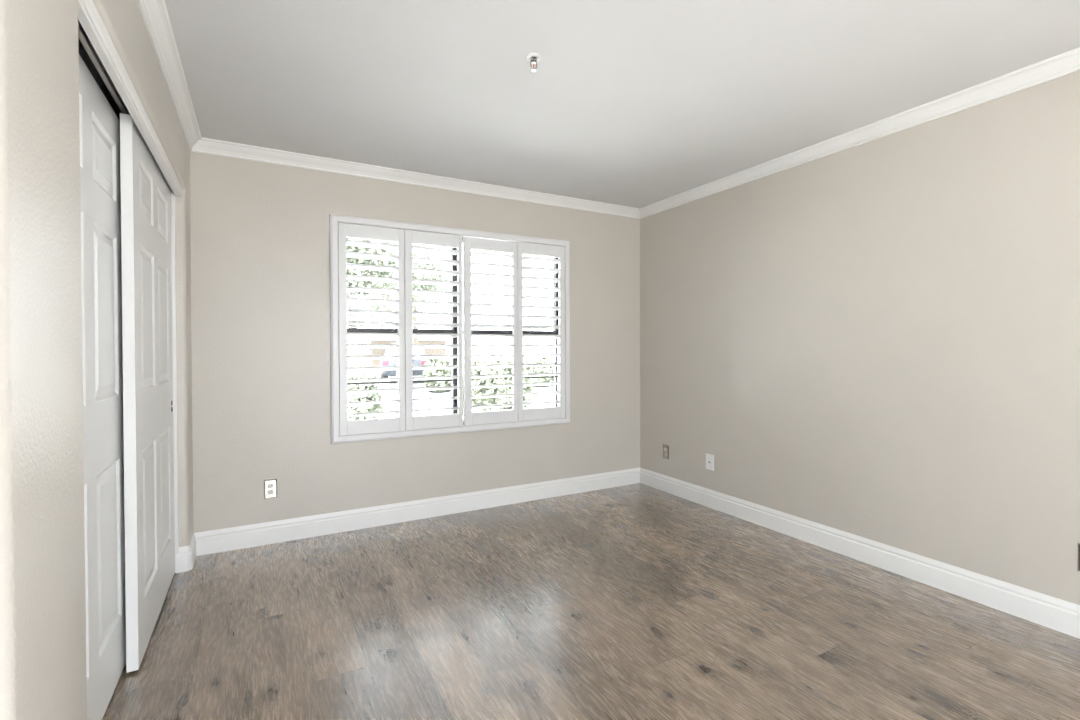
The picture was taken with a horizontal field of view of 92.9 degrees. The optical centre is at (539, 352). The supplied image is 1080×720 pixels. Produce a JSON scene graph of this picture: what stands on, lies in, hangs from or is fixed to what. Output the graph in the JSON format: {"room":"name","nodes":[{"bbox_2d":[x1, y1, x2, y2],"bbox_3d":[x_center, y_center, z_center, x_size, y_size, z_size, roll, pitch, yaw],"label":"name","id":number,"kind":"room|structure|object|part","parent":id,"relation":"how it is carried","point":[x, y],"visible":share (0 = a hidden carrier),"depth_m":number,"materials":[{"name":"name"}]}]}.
{"room":"empty bedroom","nodes":[
{"label":"empty bedroom","id":0,"kind":"room"},
{"bbox_2d":[0,0,192,719],"bbox_3d":[-1.478,-0.014,1.857,0.125,2.420,2.500,-1,1,-29],"label":"wall","id":1,"kind":"structure","parent":0,"point":[43,676],"depth_m":0.95,"materials":[{"name":"beige paint"}]},
{"bbox_2d":[79,55,125,719],"bbox_3d":[-1.396,0.157,1.570,0.036,2.060,0.955,-1,1,-29],"label":"door","id":2,"kind":"structure","parent":1,"relation":"in","point":[100,176],"depth_m":1.70,"materials":[{"name":"white paint"}]},
{"bbox_2d":[78,20,129,119],"bbox_3d":[-1.562,-0.915,1.915,0.103,0.069,1.860,-1,1,-29],"label":"door track","id":3,"kind":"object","parent":1,"relation":"attached to","point":[87,52],"depth_m":1.69,"materials":[{"name":"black metal"}]},
{"bbox_3d":[-1.561,-0.946,1.916,0.100,0.007,1.860,-1,1,-29],"label":"track plate","id":4,"kind":"part","parent":3,"relation":"part of","materials":[{"name":"black metal"}]},
{"bbox_2d":[78,0,182,196],"bbox_3d":[-1.496,-0.855,1.947,0.033,0.047,1.870,-1,1,-29],"label":"trim","id":5,"kind":"structure","parent":1,"relation":"attached to","point":[89,17],"depth_m":1.59,"materials":[{"name":"white paint"}]},
{"bbox_2d":[120,113,174,672],"bbox_3d":[-1.746,0.149,2.317,0.039,2.060,0.955,-1,1,-29],"label":"door","id":6,"kind":"structure","parent":1,"relation":"in","point":[146,245],"depth_m":2.08,"materials":[{"name":"white paint"}]},
{"bbox_2d":[137,0,201,150],"bbox_3d":[-1.398,-1.190,1.889,0.064,0.070,2.500,-1,1,-29],"label":"trim","id":7,"kind":"structure","parent":1,"relation":"attached to","point":[154,13],"depth_m":2.11,"materials":[{"name":"white paint"}]},
{"bbox_2d":[171,189,178,572],"bbox_3d":[-1.970,0.151,2.757,0.034,2.073,0.010,-1,1,-29],"label":"trim","id":8,"kind":"structure","parent":1,"relation":"attached to","point":[172,193],"depth_m":2.76,"materials":[{"name":"white paint"}]},
{"bbox_2d":[176,533,195,572],"bbox_3d":[-1.984,1.119,2.882,0.073,0.134,0.234,-1,1,-29],"label":"baseboard","id":9,"kind":"structure","parent":1,"relation":"attached to","point":[185,559],"depth_m":2.79,"materials":[{"name":"white paint"}]},
{"bbox_2d":[190,151,639,532],"bbox_3d":[-0.898,-0.036,3.680,4.245,2.420,0.140,-1,1,-29],"label":"wall","id":10,"kind":"structure","parent":0,"point":[260,237],"depth_m":3.31,"materials":[{"name":"beige paint"}]},
{"bbox_2d":[264,479,276,498],"bbox_3d":[-1.669,0.843,3.181,0.072,0.117,0.008,-1,1,-29],"label":"wall outlet","id":11,"kind":"object","parent":10,"relation":"attached to","point":[270,486],"visible":1,"depth_m":3.18,"materials":[{"name":"white plastic"}]},
{"bbox_2d":[191,137,639,218],"bbox_3d":[-0.553,-1.213,3.740,3.325,0.070,0.064,-1,1,-29],"label":"trim","id":12,"kind":"structure","parent":10,"relation":"attached to","point":[204,145],"depth_m":3.50,"materials":[{"name":"white paint"}]},
{"bbox_2d":[194,468,639,555],"bbox_3d":[-0.559,1.105,3.789,3.325,0.134,0.014,-1,1,-29],"label":"baseboard","id":13,"kind":"structure","parent":10,"relation":"attached to","point":[246,536],"depth_m":3.54,"materials":[{"name":"white paint"}]},
{"bbox_2d":[329,214,569,443],"bbox_3d":[-0.562,-0.160,3.775,1.825,1.490,0.053,-1,1,-29],"label":"window surround","id":14,"kind":"object","parent":10,"relation":"attached to","point":[334,219],"visible":0.95,"depth_m":3.59,"materials":[{"name":"white paint"}]},
{"bbox_3d":[-0.564,-0.881,3.767,1.825,0.048,0.053,-1,1,-29],"label":"head rail","id":15,"kind":"part","parent":14,"relation":"part of","materials":[{"name":"white paint"}]},
{"bbox_3d":[-0.560,0.560,3.784,1.825,0.048,0.053,-1,1,-29],"label":"sill rail","id":16,"kind":"part","parent":14,"relation":"part of","materials":[{"name":"white paint"}]},
{"bbox_2d":[347,237,558,424],"bbox_3d":[-0.613,-0.163,3.869,1.748,1.403,0.060,-1,1,-29],"label":"window","id":17,"kind":"structure","parent":10,"relation":"in","point":[454,361],"depth_m":3.83,"materials":[{"name":"brown metal"}]},
{"bbox_2d":[338,223,404,435],"bbox_3d":[-1.129,-0.154,3.461,0.427,1.390,0.067,-1,1,-29],"label":"plantation shutter","id":18,"kind":"object","parent":17,"relation":"attached to","point":[345,230],"visible":1,"depth_m":3.44,"materials":[{"name":"white paint"}]},
{"bbox_3d":[-1.127,-0.805,3.454,0.335,0.089,0.029,-1,1,-29],"label":"rail","id":19,"kind":"part","parent":18,"relation":"part of","materials":[{"name":"white paint"}]},
{"bbox_3d":[-1.124,0.494,3.468,0.335,0.092,0.029,-1,1,-29],"label":"rail","id":20,"kind":"part","parent":18,"relation":"part of","materials":[{"name":"white paint"}]},
{"bbox_2d":[404,230,462,430],"bbox_3d":[-0.755,-0.158,3.666,0.419,1.390,0.067,-1,1,-29],"label":"plantation shutter","id":21,"kind":"object","parent":17,"relation":"attached to","point":[411,237],"visible":1,"depth_m":3.64,"materials":[{"name":"white paint"}]},
{"bbox_3d":[-0.748,-0.808,3.661,0.336,0.089,0.029,-1,1,-29],"label":"rail","id":22,"kind":"part","parent":21,"relation":"part of","materials":[{"name":"white paint"}]},
{"bbox_3d":[-0.744,0.491,3.676,0.336,0.092,0.029,-1,1,-29],"label":"rail","id":23,"kind":"part","parent":21,"relation":"part of","materials":[{"name":"white paint"}]},
{"bbox_3d":[-0.612,-0.156,3.867,1.747,0.036,0.055,-1,1,-29],"label":"meeting rail","id":24,"kind":"part","parent":17,"relation":"part of","materials":[{"name":"brown metal"}]},
{"bbox_2d":[463,237,517,425],"bbox_3d":[-0.370,-0.159,3.877,0.432,1.384,0.067,-1,1,-29],"label":"plantation shutter","id":25,"kind":"object","parent":17,"relation":"attached to","point":[469,243],"visible":1,"depth_m":3.85,"materials":[{"name":"white paint"}]},
{"bbox_3d":[-0.362,-0.809,3.873,0.344,0.084,0.029,-1,1,-29],"label":"rail","id":26,"kind":"part","parent":25,"relation":"part of","materials":[{"name":"white paint"}]},
{"bbox_3d":[-0.359,0.487,3.888,0.344,0.092,0.029,-1,1,-29],"label":"rail","id":27,"kind":"part","parent":25,"relation":"part of","materials":[{"name":"white paint"}]},
{"bbox_3d":[-0.613,-0.163,3.869,1.748,1.403,0.060,-1,1,-29],"label":"frame","id":28,"kind":"part","parent":17,"relation":"part of","materials":[{"name":"white wood"}]},
{"bbox_2d":[517,242,564,421],"bbox_3d":[0.009,-0.164,4.084,0.425,1.390,0.067,-1,1,-29],"label":"plantation shutter","id":29,"kind":"object","parent":17,"relation":"attached to","point":[529,414],"visible":1,"depth_m":4.07,"materials":[{"name":"white paint"}]},
{"bbox_3d":[0.007,-0.815,4.075,0.337,0.089,0.029,-1,1,-29],"label":"rail","id":30,"kind":"part","parent":29,"relation":"part of","materials":[{"name":"white paint"}]},
{"bbox_3d":[0.010,0.484,4.090,0.337,0.092,0.029,-1,1,-29],"label":"rail","id":31,"kind":"part","parent":29,"relation":"part of","materials":[{"name":"white paint"}]},
{"bbox_2d":[102,483,1079,719],"bbox_3d":[0.126,1.257,1.391,4.670,0.120,5.160,-1,1,-29],"label":"floor","id":32,"kind":"structure","parent":0,"point":[638,601],"depth_m":2.19,"materials":[{"name":"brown wood"}]},
{"bbox_2d":[165,0,1079,207],"bbox_3d":[0.119,-1.282,1.362,4.670,0.120,5.160,-1,1,-29],"label":"ceiling","id":33,"kind":"structure","parent":0,"point":[629,103],"depth_m":2.26,"materials":[{"name":"paint"}]},
{"bbox_2d":[526,53,541,71],"bbox_3d":[-0.026,-1.203,2.139,0.068,0.056,0.068,-1,1,-29],"label":"sprinkler","id":34,"kind":"object","parent":33,"relation":"attached to","point":[533,58],"visible":1,"depth_m":2.13,"materials":[{"name":"white metal"}]},
{"bbox_2d":[640,71,1079,604],"bbox_3d":[2.122,-0.030,2.462,0.120,2.420,4.900,-1,1,-29],"label":"wall","id":35,"kind":"structure","parent":0,"point":[878,340],"depth_m":2.73,"materials":[{"name":"beige paint"}]},
{"bbox_2d":[663,444,668,458],"bbox_3d":[1.051,0.828,4.297,0.008,0.117,0.072,-1,1,-29],"label":"wall outlet","id":36,"kind":"object","parent":35,"relation":"attached to","point":[665,447],"visible":1,"depth_m":4.29,"materials":[{"name":"beige plastic"}]},
{"bbox_2d":[706,454,713,470],"bbox_3d":[1.278,0.826,3.877,0.013,0.118,0.078,-1,1,-29],"label":"jack plate","id":37,"kind":"object","parent":35,"relation":"attached to","point":[709,458],"visible":1,"depth_m":3.87,"materials":[{"name":"white plastic"}]},
{"bbox_2d":[639,47,1079,218],"bbox_3d":[2.039,-1.204,2.404,0.064,0.070,4.900,-1,1,-29],"label":"trim","id":38,"kind":"structure","parent":35,"relation":"attached to","point":[1066,63],"depth_m":2.69,"materials":[{"name":"white paint"}]},
{"bbox_2d":[640,468,1079,638],"bbox_3d":[2.067,1.113,2.442,0.014,0.134,4.900,-1,1,-29],"label":"baseboard","id":39,"kind":"structure","parent":35,"relation":"attached to","point":[1053,613],"depth_m":2.73,"materials":[{"name":"white paint"}]},
{"bbox_2d":[1078,543,1079,570],"bbox_3d":[2.253,0.850,2.105,0.008,0.117,0.072,-1,1,-29],"label":"wall outlet","id":40,"kind":"object","parent":35,"relation":"attached to","point":[1078,543],"visible":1,"depth_m":2.13,"materials":[{"name":"brown plastic"}]},
{"label":"outside","id":41,"kind":"structure","parent":0,"visible":0},
{"bbox_2d":[378,357,554,418],"bbox_3d":[-3.911,1.321,13.366,120.000,0.200,140.000,-1,1,-29],"label":"ground","id":42,"kind":"structure","parent":41,"point":[548,397],"depth_m":12.85,"materials":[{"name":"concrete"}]},
{"bbox_2d":[347,365,383,420],"bbox_3d":[-3.188,0.762,8.651,1.073,1.178,0.956,0,1,0],"label":"bush","id":43,"kind":"object","parent":42,"relation":"on","point":[362,408],"visible":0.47,"depth_m":8.54,"materials":[{"name":"green plant"}]},
{"bbox_2d":[346,238,427,366],"bbox_3d":[-5.582,-1.995,15.973,4.586,6.392,4.840,-1,1,-29],"label":"shade tree","id":44,"kind":"object","parent":42,"relation":"on","point":[356,283],"visible":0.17,"depth_m":15.40,"materials":[{"name":"green plant"}]},
{"bbox_2d":[347,340,445,371],"bbox_3d":[-8.489,0.163,29.206,6.452,1.780,0.300,-1,1,-29],"label":"wall","id":45,"kind":"structure","parent":42,"relation":"on","point":[361,351],"depth_m":28.76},
{"bbox_2d":[420,358,450,392],"bbox_3d":[-2.987,0.693,15.580,1.419,1.226,1.270,-1,1,-29],"label":"bush","id":46,"kind":"object","parent":42,"relation":"on","point":[436,361],"visible":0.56,"depth_m":15.15,"materials":[{"name":"green plant"}]},
{"bbox_2d":[463,358,502,418],"bbox_3d":[-1.130,0.721,9.219,0.860,1.307,0.943,0,1,15],"label":"bush","id":47,"kind":"object","parent":42,"relation":"on","point":[475,371],"visible":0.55,"depth_m":8.96,"materials":[{"name":"green plant"}]},
{"bbox_2d":[486,353,534,409],"bbox_3d":[-0.736,0.663,11.537,1.094,1.354,1.136,0,1,43],"label":"bush","id":48,"kind":"object","parent":42,"relation":"on","point":[500,370],"visible":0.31,"depth_m":11.24,"materials":[{"name":"green plant"}]},
{"bbox_2d":[509,351,554,386],"bbox_3d":[-0.119,0.623,17.801,2.251,1.382,1.818,-1,1,-29],"label":"bush","id":49,"kind":"object","parent":42,"relation":"on","point":[526,360],"visible":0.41,"depth_m":17.42,"materials":[{"name":"green plant"}]},
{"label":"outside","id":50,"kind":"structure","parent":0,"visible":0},
{"bbox_2d":[368,372,435,414],"bbox_3d":[-5.876,1.150,19.620,3.878,0.030,19.319,0,1,-11],"label":"driveway","id":51,"kind":"structure","parent":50,"point":[425,393],"depth_m":14.31,"materials":[{"name":"concrete"}]},
{"bbox_2d":[380,348,428,381],"bbox_3d":[-5.530,0.388,21.047,1.820,1.500,4.355,0,1,-15],"label":"parked car","id":52,"kind":"object","parent":51,"relation":"on","point":[389,351],"visible":0.41,"depth_m":19.09,"materials":[{"name":"grey paint"}]},
{"bbox_2d":[366,244,450,343],"bbox_3d":[-6.119,-2.917,25.253,4.474,8.025,4.304,-1,1,-29],"label":"shade tree","id":53,"kind":"object","parent":51,"relation":"on","point":[418,254],"visible":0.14,"depth_m":24.88,"materials":[{"name":"green plant"}]}
]}

